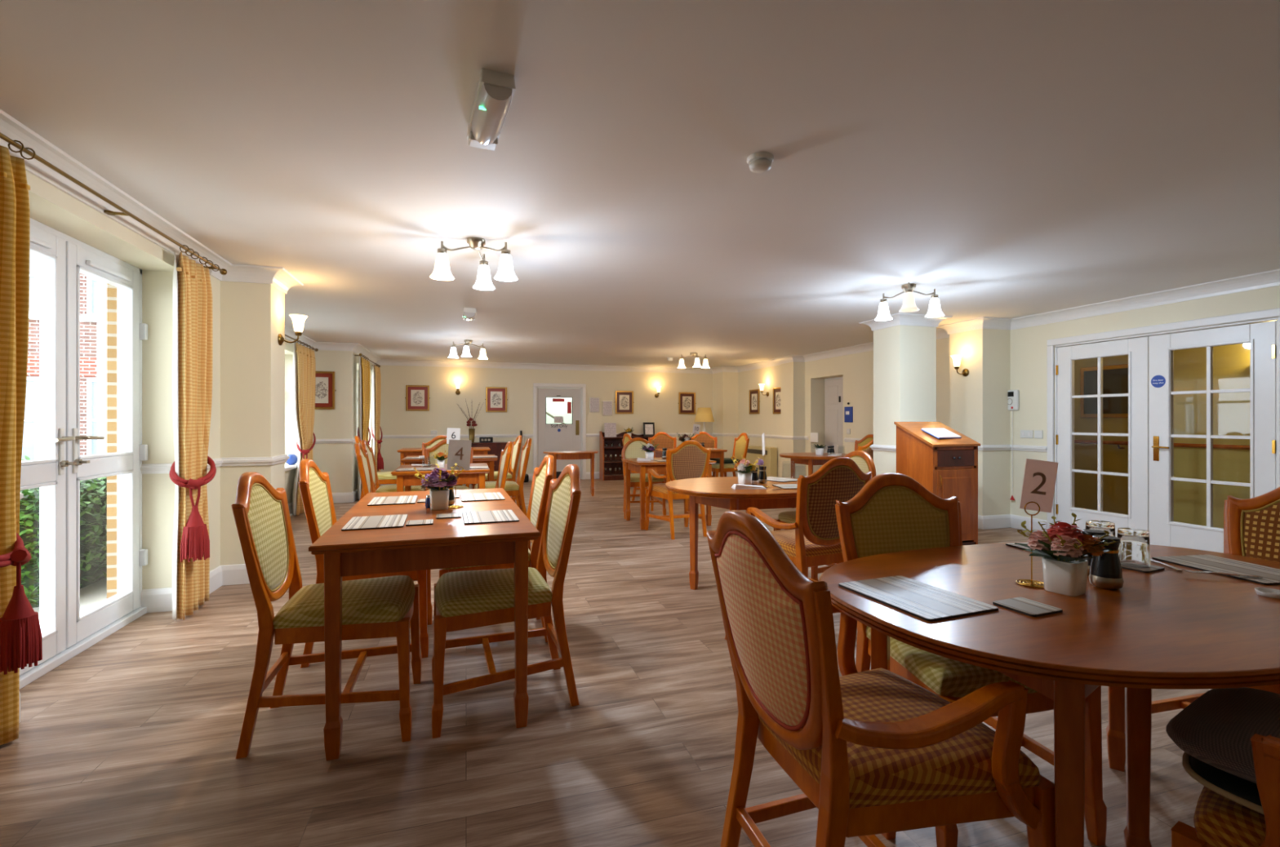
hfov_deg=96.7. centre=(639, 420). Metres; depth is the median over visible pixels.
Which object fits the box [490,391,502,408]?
print
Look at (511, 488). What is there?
dining chair
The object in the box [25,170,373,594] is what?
wall
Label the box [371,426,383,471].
tieback
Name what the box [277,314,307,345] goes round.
wall lamp
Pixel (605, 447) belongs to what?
shelf
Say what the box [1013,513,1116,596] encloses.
flower pot
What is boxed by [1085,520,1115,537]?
glass tumbler
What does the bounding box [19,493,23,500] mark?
trim
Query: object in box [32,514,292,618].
ground
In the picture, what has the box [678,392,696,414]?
framed picture
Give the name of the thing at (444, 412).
wall
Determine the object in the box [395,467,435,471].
place mat
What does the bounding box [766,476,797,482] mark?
place mat
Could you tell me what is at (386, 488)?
dining chair
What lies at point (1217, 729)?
cushion
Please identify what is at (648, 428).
framed sign
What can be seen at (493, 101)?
diffuser
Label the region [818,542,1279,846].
oval dining table
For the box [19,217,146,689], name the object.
door frame
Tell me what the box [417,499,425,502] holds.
coaster
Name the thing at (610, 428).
framed document
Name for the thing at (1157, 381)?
door sign
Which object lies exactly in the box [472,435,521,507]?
dining chair
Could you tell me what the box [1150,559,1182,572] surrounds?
knife
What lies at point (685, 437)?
flower pot
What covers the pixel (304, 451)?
tieback
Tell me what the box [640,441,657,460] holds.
flower pot
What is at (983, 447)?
trim
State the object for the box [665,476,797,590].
oval dining table
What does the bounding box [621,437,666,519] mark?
dining chair
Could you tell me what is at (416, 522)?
coaster
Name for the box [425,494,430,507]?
salt shaker
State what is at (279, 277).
trim
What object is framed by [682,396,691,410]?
print
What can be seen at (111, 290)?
wall pier
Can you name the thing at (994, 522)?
baseboard
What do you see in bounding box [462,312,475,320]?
diffuser
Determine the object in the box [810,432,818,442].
paper notice
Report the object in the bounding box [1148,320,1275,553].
door leaf
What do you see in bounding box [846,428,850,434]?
light switch
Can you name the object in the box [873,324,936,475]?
wall pillar
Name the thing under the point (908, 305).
ceiling lamp
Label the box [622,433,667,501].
dining chair
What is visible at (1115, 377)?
picture
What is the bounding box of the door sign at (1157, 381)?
[1151,375,1165,387]
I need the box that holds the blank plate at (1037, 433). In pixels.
[1034,430,1042,439]
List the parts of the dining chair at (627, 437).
frame, leg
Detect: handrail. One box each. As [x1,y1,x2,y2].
[546,412,564,423]
[1074,440,1249,449]
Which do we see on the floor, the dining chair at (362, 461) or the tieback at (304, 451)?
the dining chair at (362, 461)
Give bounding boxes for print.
[315,377,328,403]
[410,390,424,406]
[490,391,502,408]
[619,395,629,409]
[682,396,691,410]
[751,393,756,409]
[775,391,780,409]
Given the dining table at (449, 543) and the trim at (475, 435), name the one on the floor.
the dining table at (449, 543)
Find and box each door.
[537,387,581,479]
[824,377,843,453]
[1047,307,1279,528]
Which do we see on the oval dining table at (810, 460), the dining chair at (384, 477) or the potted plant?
the potted plant
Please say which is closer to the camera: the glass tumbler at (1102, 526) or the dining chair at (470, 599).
the glass tumbler at (1102, 526)
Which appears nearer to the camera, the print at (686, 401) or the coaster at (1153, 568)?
the coaster at (1153, 568)
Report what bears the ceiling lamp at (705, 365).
attached to the ceiling
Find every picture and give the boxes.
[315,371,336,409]
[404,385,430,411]
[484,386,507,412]
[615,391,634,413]
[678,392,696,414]
[749,389,759,414]
[772,386,780,413]
[1080,364,1128,417]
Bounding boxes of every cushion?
[709,457,739,463]
[1165,687,1279,783]
[1182,752,1263,814]
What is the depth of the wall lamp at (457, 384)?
10.72 m
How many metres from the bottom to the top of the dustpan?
0.999 m
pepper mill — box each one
[445,486,454,506]
[662,448,666,458]
[751,467,758,484]
[758,466,767,483]
[826,445,831,455]
[830,445,835,453]
[1081,529,1106,575]
[1088,535,1124,590]
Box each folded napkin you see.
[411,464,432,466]
[636,457,650,461]
[731,484,765,489]
[827,453,841,456]
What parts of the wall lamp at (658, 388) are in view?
lamp shade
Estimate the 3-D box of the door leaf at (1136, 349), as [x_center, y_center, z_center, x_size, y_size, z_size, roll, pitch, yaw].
[4.457,0.220,5.511,0.058,1.949,0.824,0,0,-17]
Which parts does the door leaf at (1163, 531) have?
handle plate, handle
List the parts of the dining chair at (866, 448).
frame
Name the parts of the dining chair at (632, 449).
leg, leg, backrest, frame, seat, seat rail, leg, leg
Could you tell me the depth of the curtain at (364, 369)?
8.52 m
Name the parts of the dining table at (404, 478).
leg, leg, leg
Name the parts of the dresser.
panel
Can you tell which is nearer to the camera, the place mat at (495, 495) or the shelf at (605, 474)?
the place mat at (495, 495)
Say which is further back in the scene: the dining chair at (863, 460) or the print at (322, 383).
the print at (322, 383)
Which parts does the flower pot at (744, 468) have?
flower, flower, pot, flower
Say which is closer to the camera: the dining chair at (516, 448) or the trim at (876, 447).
the trim at (876, 447)
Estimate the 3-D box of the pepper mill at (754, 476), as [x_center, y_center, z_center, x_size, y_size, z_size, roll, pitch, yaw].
[0.823,0.400,4.099,0.064,0.118,0.064,0,0,-17]
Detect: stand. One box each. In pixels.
[446,427,460,444]
[446,439,471,508]
[692,423,700,440]
[761,433,769,487]
[1015,458,1058,588]
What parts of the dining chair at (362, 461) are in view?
leg, backrest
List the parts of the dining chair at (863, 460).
leg, seat, leg, backrest, frame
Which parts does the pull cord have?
cord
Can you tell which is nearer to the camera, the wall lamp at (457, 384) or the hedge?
the hedge
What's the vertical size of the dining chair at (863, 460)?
0.970 m
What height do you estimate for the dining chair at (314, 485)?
1.000 m
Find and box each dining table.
[308,488,540,760]
[391,463,489,492]
[396,447,490,465]
[400,454,497,481]
[543,450,598,496]
[621,457,716,529]
[654,448,727,500]
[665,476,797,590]
[779,453,847,508]
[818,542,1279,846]
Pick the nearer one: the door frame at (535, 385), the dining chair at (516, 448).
the dining chair at (516, 448)
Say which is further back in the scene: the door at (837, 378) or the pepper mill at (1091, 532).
the door at (837, 378)
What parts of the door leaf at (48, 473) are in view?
handle plate, handle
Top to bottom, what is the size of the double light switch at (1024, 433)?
0.088 m
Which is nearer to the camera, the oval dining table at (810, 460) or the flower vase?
the oval dining table at (810, 460)
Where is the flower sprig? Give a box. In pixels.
[755,458,764,466]
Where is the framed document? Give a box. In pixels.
[604,422,616,437]
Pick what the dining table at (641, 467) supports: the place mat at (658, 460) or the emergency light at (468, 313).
the place mat at (658, 460)
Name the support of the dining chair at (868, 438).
on the floor
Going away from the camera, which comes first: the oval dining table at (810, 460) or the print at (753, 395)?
the oval dining table at (810, 460)
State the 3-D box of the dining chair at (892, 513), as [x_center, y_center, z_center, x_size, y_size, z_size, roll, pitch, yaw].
[1.006,0.700,1.863,0.522,1.000,0.622,0,0,-11]
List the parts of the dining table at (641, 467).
leg, leg, leg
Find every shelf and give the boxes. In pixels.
[603,436,652,438]
[604,446,623,448]
[604,460,622,462]
[604,473,623,476]
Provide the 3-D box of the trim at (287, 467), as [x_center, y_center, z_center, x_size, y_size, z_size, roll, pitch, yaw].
[-4.244,0.595,6.310,0.270,0.040,2.830,0,0,-17]
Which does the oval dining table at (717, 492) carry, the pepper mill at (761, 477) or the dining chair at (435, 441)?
the pepper mill at (761, 477)
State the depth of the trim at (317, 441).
8.24 m
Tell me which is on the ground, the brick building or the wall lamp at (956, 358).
the brick building
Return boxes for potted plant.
[812,444,829,455]
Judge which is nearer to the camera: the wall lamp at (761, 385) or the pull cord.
the pull cord
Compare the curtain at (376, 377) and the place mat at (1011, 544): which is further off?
the curtain at (376, 377)
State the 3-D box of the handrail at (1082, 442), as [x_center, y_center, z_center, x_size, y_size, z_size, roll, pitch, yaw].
[5.998,0.293,5.910,0.110,0.091,5.800,0,0,-17]
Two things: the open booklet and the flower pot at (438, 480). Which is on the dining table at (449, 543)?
the flower pot at (438, 480)
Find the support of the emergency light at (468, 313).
attached to the ceiling
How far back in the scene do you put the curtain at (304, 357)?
7.30 m
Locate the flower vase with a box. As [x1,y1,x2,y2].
[456,402,484,442]
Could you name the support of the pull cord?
hanging from the intercom
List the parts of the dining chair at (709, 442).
backrest, frame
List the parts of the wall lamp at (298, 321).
wall plate, arm, lamp shade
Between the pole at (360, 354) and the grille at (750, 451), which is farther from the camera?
the grille at (750, 451)
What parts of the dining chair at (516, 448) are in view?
seat rail, seat, leg, backrest, frame, leg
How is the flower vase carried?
on the sideboard
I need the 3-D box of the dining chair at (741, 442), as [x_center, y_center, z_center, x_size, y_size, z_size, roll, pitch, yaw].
[1.413,0.700,9.192,0.622,1.000,0.522,0,0,-15]
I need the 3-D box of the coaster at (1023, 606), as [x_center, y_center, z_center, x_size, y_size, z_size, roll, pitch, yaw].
[0.938,0.452,1.379,0.105,0.006,0.105,0,0,-21]
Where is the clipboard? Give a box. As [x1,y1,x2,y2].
[844,402,853,422]
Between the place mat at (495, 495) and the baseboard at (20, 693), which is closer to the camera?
the baseboard at (20, 693)
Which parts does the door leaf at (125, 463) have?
handle plate, handle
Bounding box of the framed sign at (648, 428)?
[643,422,654,436]
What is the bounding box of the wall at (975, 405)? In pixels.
[712,285,1279,524]
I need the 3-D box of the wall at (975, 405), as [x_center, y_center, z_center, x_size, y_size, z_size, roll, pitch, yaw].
[4.227,0.040,5.579,1.055,2.320,14.600,0,0,-17]
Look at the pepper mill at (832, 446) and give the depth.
7.61 m
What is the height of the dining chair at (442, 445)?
1.000 m
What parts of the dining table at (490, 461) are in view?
leg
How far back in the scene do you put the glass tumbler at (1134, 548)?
1.74 m
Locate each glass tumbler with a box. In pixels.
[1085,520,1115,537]
[1116,528,1150,568]
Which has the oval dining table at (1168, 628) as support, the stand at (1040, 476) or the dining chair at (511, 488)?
the stand at (1040, 476)
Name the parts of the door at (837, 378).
raised panel, raised panel, raised panel, raised panel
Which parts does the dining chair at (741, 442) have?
leg, seat, seat rail, leg, backrest, frame, leg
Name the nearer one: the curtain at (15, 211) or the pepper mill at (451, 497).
the curtain at (15, 211)
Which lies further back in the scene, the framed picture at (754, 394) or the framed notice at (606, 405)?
the framed notice at (606, 405)
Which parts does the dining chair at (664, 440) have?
backrest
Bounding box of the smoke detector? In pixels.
[746,151,773,173]
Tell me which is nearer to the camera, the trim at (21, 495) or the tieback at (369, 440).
the trim at (21, 495)
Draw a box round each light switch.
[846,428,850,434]
[1020,430,1033,438]
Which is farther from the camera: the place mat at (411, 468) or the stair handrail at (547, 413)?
the stair handrail at (547, 413)
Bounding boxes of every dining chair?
[231,471,421,759]
[298,459,432,668]
[354,443,374,496]
[355,435,396,499]
[361,440,426,493]
[422,435,462,490]
[424,439,473,490]
[431,464,581,738]
[439,455,554,642]
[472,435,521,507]
[474,438,531,516]
[494,441,512,489]
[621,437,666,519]
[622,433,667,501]
[648,431,676,457]
[691,431,726,477]
[711,432,749,477]
[773,450,875,582]
[835,473,1106,846]
[854,434,873,451]
[857,439,873,460]
[1151,487,1279,714]
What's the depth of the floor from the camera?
2.13 m
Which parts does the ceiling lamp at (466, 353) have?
lamp shade, lamp shade, lamp shade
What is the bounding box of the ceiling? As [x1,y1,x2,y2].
[0,0,1279,368]
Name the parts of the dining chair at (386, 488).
frame, leg, backrest, leg, seat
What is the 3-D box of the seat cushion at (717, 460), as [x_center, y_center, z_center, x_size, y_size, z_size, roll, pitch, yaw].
[1.351,0.644,9.175,0.418,0.066,0.429,0,0,-15]
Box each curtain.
[0,145,30,745]
[172,251,213,621]
[292,342,315,515]
[357,356,370,500]
[371,364,381,486]
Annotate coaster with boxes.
[405,519,433,526]
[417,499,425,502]
[435,513,461,519]
[992,597,1062,617]
[1120,564,1164,573]
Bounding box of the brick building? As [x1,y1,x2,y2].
[21,253,106,461]
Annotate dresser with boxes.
[599,431,654,480]
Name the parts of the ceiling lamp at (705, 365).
lamp shade, lamp shade, lamp shade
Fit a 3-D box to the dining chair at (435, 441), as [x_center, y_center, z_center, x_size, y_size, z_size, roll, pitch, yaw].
[-2.549,0.700,7.312,0.522,1.000,0.622,0,0,-18]
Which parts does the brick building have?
pane, pane, pane, pane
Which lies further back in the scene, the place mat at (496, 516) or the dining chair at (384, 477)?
the dining chair at (384, 477)
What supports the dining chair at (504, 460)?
on the floor
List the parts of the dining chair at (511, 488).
seat, seat rail, leg, backrest, leg, frame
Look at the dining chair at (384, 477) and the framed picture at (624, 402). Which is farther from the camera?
the framed picture at (624, 402)
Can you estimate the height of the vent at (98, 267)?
0.025 m
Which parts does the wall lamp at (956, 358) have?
lamp shade, wall plate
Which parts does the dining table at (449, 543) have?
leg, leg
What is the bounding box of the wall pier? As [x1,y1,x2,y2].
[106,283,116,599]
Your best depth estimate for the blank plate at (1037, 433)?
6.07 m
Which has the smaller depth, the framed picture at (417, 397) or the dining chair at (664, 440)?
the dining chair at (664, 440)
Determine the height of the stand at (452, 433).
0.361 m
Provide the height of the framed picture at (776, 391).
0.490 m
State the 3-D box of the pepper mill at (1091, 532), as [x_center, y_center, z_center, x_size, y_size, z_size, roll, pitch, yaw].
[1.334,0.390,1.673,0.070,0.129,0.070,0,0,-17]
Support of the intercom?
attached to the wall at (975, 405)
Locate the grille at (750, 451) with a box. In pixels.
[746,448,767,455]
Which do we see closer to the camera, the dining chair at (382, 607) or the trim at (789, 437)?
the dining chair at (382, 607)
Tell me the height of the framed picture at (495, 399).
0.490 m
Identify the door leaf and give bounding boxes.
[19,224,76,675]
[66,240,147,648]
[1055,336,1148,537]
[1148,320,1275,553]
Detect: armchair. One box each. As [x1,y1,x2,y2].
[644,440,711,539]
[706,510,1055,846]
[746,457,871,582]
[1170,733,1279,846]
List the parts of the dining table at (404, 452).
leg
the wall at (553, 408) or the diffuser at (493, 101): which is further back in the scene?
the wall at (553, 408)
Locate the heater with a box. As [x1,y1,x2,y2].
[745,444,777,477]
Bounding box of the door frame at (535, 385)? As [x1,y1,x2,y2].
[533,382,586,479]
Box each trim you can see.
[0,109,1279,373]
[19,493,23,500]
[140,454,288,474]
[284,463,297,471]
[312,438,355,444]
[371,434,533,439]
[586,432,808,439]
[843,438,1047,452]
[858,312,951,331]
[870,444,896,451]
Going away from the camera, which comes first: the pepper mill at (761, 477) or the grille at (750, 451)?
the pepper mill at (761, 477)
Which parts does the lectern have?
panel, frame, drawer, door, raised panel, panel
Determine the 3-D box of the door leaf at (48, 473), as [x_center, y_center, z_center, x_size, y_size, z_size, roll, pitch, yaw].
[-2.789,0.122,2.534,0.135,2.065,0.692,0,0,-17]
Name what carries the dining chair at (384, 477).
on the floor
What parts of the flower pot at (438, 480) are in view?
flower, pot, flower, flower, flower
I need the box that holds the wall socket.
[430,430,437,435]
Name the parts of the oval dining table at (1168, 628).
leg, leg, leg, leg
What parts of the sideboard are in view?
drawer, drawer, door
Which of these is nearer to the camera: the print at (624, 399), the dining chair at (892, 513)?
the dining chair at (892, 513)
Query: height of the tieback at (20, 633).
0.657 m
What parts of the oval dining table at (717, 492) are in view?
leg, leg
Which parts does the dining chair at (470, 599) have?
leg, leg, seat, seat rail, leg, backrest, frame, leg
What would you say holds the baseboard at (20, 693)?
attached to the wall at (251, 415)
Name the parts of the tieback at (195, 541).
cord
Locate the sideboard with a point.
(495, 447)
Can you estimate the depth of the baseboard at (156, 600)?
4.08 m
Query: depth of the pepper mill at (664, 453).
6.78 m
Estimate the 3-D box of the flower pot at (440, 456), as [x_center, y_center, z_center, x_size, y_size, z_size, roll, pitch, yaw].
[-1.824,0.349,5.193,0.172,0.165,0.169,0,0,20]
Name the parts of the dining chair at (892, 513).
leg, frame, backrest, leg, seat, leg, seat rail, leg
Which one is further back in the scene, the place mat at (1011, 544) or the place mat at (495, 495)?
the place mat at (495, 495)
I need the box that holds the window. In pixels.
[356,370,357,435]
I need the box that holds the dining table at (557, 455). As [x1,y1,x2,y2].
[543,450,598,496]
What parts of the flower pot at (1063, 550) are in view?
flower, pot, flower, flower, flower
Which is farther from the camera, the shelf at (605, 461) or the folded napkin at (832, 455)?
the shelf at (605, 461)
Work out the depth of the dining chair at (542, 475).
3.06 m
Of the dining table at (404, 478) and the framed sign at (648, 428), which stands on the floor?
the dining table at (404, 478)
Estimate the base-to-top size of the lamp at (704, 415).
1.460 m
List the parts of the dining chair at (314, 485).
leg, frame, backrest, seat rail, leg, leg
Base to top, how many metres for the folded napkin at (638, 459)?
0.030 m
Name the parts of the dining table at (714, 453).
leg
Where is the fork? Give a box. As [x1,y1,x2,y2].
[1182,569,1262,578]
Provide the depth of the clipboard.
8.77 m
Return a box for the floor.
[0,476,1212,846]
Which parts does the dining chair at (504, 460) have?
backrest, leg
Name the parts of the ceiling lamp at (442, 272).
lamp shade, arm, arm, lamp shade, arm, lamp shade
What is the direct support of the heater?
on the floor
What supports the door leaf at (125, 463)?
attached to the door frame at (46, 667)
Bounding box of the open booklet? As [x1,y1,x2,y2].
[920,428,961,439]
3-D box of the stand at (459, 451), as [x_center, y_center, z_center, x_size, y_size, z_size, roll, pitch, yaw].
[-0.906,0.262,2.835,0.074,0.337,0.107,0,0,30]
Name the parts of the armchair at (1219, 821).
leg, seat, armrest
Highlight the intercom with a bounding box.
[1007,390,1018,410]
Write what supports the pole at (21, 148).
attached to the wall at (251, 415)
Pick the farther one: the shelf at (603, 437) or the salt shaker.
the shelf at (603, 437)
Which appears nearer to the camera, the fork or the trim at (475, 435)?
the fork
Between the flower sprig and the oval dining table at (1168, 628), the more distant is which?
the flower sprig
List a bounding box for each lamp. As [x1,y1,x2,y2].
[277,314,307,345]
[429,236,517,290]
[448,339,488,359]
[454,382,461,395]
[654,386,661,398]
[677,352,710,368]
[694,407,714,432]
[758,383,768,396]
[875,282,944,320]
[951,355,968,376]
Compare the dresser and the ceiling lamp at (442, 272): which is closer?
the ceiling lamp at (442, 272)
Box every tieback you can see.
[0,533,42,675]
[168,456,216,562]
[297,433,315,459]
[357,427,370,445]
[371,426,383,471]
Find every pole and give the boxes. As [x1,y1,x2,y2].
[0,132,226,275]
[284,334,318,351]
[354,353,380,367]
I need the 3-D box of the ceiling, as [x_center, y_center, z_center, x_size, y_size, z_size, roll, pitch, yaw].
[0.432,-1.195,4.576,9.100,0.150,14.900,0,0,-17]
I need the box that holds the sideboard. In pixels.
[471,441,512,485]
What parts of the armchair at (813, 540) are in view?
armrest, leg, seat, seat rail, frame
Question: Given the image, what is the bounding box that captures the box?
[479,436,493,442]
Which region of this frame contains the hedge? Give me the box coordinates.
[19,455,106,608]
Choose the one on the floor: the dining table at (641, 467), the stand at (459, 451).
the dining table at (641, 467)
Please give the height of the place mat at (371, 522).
0.006 m
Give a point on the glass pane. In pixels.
(1231, 363)
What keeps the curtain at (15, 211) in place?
hanging from the pole at (21, 148)
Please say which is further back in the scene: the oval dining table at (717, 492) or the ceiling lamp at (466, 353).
the ceiling lamp at (466, 353)
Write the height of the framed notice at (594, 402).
0.310 m
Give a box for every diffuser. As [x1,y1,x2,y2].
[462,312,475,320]
[471,83,512,144]
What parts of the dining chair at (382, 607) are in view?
leg, frame, backrest, leg, seat rail, seat, leg, leg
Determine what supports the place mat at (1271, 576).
on the oval dining table at (1168, 628)
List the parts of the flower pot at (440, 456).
pot, flower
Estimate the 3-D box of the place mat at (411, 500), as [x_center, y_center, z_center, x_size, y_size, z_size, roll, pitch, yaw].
[-1.318,0.429,3.048,0.225,0.006,0.305,0,0,-19]
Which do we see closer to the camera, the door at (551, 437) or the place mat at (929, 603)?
the place mat at (929, 603)
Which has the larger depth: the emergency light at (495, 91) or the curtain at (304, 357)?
the curtain at (304, 357)
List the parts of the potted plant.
pot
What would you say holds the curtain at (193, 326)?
hanging from the pole at (21, 148)
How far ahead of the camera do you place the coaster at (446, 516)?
2.53 m
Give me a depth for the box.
10.62 m
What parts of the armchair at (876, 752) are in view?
leg, frame, armrest, leg, leg, seat rail, seat, armrest, leg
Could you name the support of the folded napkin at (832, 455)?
on the oval dining table at (810, 460)
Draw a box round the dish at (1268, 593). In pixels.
[1254,587,1279,599]
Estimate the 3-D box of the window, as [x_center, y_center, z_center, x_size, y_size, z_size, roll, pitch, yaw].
[-4.779,-0.150,9.310,0.060,1.460,1.400,0,0,-17]
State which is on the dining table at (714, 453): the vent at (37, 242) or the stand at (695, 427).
the stand at (695, 427)
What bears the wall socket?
attached to the wall at (444, 412)
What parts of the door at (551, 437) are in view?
kick plate, push plate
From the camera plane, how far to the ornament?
7.32 m
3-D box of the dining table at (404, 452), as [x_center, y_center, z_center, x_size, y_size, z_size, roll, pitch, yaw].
[-2.975,0.816,8.711,1.300,0.768,0.700,0,0,-17]
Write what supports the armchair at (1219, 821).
on the floor
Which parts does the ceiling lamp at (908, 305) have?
lamp shade, arm, lamp shade, arm, lamp shade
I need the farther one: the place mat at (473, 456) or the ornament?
the ornament
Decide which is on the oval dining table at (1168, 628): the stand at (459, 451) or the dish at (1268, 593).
the dish at (1268, 593)
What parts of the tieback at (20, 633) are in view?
cord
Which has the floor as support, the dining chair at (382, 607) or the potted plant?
the dining chair at (382, 607)
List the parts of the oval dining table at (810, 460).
leg, leg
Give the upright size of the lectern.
1.189 m
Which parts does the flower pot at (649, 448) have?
pot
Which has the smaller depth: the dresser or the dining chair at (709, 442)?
the dining chair at (709, 442)
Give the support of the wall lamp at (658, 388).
attached to the wall at (444, 412)
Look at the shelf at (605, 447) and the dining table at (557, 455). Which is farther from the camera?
the shelf at (605, 447)
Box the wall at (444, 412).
[379,365,712,474]
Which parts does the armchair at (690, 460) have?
leg, armrest, seat, seat rail, leg, leg, frame, leg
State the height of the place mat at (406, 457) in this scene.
0.006 m
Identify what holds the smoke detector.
attached to the ceiling
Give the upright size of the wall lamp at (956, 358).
0.237 m
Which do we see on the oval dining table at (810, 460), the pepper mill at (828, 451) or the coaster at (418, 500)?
the pepper mill at (828, 451)
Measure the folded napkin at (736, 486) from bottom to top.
0.030 m
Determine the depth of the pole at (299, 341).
7.39 m
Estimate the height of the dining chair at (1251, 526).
1.000 m
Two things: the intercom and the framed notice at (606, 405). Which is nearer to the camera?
the intercom
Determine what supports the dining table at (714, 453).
on the floor
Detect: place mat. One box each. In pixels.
[341,514,408,531]
[367,495,417,506]
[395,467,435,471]
[404,457,418,459]
[460,492,505,502]
[462,510,519,524]
[469,466,488,469]
[472,456,497,457]
[653,459,666,462]
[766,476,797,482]
[772,484,797,488]
[838,576,998,622]
[1005,542,1030,549]
[1151,555,1279,585]
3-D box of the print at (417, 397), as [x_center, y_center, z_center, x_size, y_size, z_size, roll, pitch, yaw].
[-4.156,-0.417,10.638,0.236,0.306,0.002,0,0,-17]
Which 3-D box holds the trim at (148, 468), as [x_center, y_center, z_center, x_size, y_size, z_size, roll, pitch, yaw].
[-3.167,0.303,4.352,0.786,0.063,1.626,0,0,-17]
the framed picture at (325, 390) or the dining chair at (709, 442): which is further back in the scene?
the dining chair at (709, 442)
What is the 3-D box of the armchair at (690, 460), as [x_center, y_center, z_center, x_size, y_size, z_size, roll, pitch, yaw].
[0.406,0.700,6.045,0.606,1.000,0.622,0,0,-22]
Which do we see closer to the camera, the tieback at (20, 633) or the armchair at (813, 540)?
the tieback at (20, 633)
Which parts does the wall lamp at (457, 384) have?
lamp shade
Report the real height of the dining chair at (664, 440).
1.000 m
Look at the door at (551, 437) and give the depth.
11.46 m
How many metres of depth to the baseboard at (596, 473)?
11.64 m
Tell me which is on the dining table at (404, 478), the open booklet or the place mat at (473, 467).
the place mat at (473, 467)
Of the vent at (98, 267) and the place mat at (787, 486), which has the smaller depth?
the vent at (98, 267)
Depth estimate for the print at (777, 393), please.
10.47 m
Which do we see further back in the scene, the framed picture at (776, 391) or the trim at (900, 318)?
the framed picture at (776, 391)
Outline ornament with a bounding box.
[285,454,297,465]
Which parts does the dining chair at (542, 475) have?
leg, seat, seat rail, leg, backrest, leg, frame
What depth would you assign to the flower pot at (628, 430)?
11.58 m
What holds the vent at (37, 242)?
attached to the door leaf at (48, 473)
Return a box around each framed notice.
[589,397,599,412]
[602,400,612,416]
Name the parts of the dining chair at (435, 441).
frame, backrest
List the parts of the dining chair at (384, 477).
frame, leg, seat, seat rail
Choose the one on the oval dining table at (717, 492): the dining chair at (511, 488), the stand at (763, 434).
the stand at (763, 434)
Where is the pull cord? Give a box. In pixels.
[1009,410,1014,500]
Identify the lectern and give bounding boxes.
[893,422,980,546]
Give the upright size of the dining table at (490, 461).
0.768 m
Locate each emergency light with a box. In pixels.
[462,307,476,320]
[466,67,515,150]
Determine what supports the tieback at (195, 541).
attached to the curtain at (193, 326)
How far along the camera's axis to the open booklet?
5.36 m
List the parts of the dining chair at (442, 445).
backrest, seat, leg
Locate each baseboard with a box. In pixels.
[18,693,20,723]
[141,473,533,613]
[586,471,738,479]
[977,514,1047,532]
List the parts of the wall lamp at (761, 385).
lamp shade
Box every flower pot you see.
[413,463,465,510]
[431,449,448,467]
[623,426,633,436]
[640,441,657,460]
[676,431,693,443]
[730,455,759,484]
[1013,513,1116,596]
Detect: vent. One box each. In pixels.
[30,235,52,248]
[85,260,131,281]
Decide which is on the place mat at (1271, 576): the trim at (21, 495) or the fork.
the fork
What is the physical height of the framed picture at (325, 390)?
0.550 m
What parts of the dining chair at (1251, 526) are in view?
leg, frame, backrest, seat rail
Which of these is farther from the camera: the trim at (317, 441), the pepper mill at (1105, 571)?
the trim at (317, 441)
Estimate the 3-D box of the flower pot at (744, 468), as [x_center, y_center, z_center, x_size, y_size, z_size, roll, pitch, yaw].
[0.739,0.352,4.051,0.206,0.215,0.213,0,0,-27]
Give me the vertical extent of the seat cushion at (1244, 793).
0.037 m
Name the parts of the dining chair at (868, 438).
backrest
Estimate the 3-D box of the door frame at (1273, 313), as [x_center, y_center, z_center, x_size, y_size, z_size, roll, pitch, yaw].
[4.615,0.177,5.117,0.162,2.045,1.840,0,0,-17]
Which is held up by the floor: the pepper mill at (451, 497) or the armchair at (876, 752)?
the armchair at (876, 752)
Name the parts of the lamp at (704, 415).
stem, lamp shade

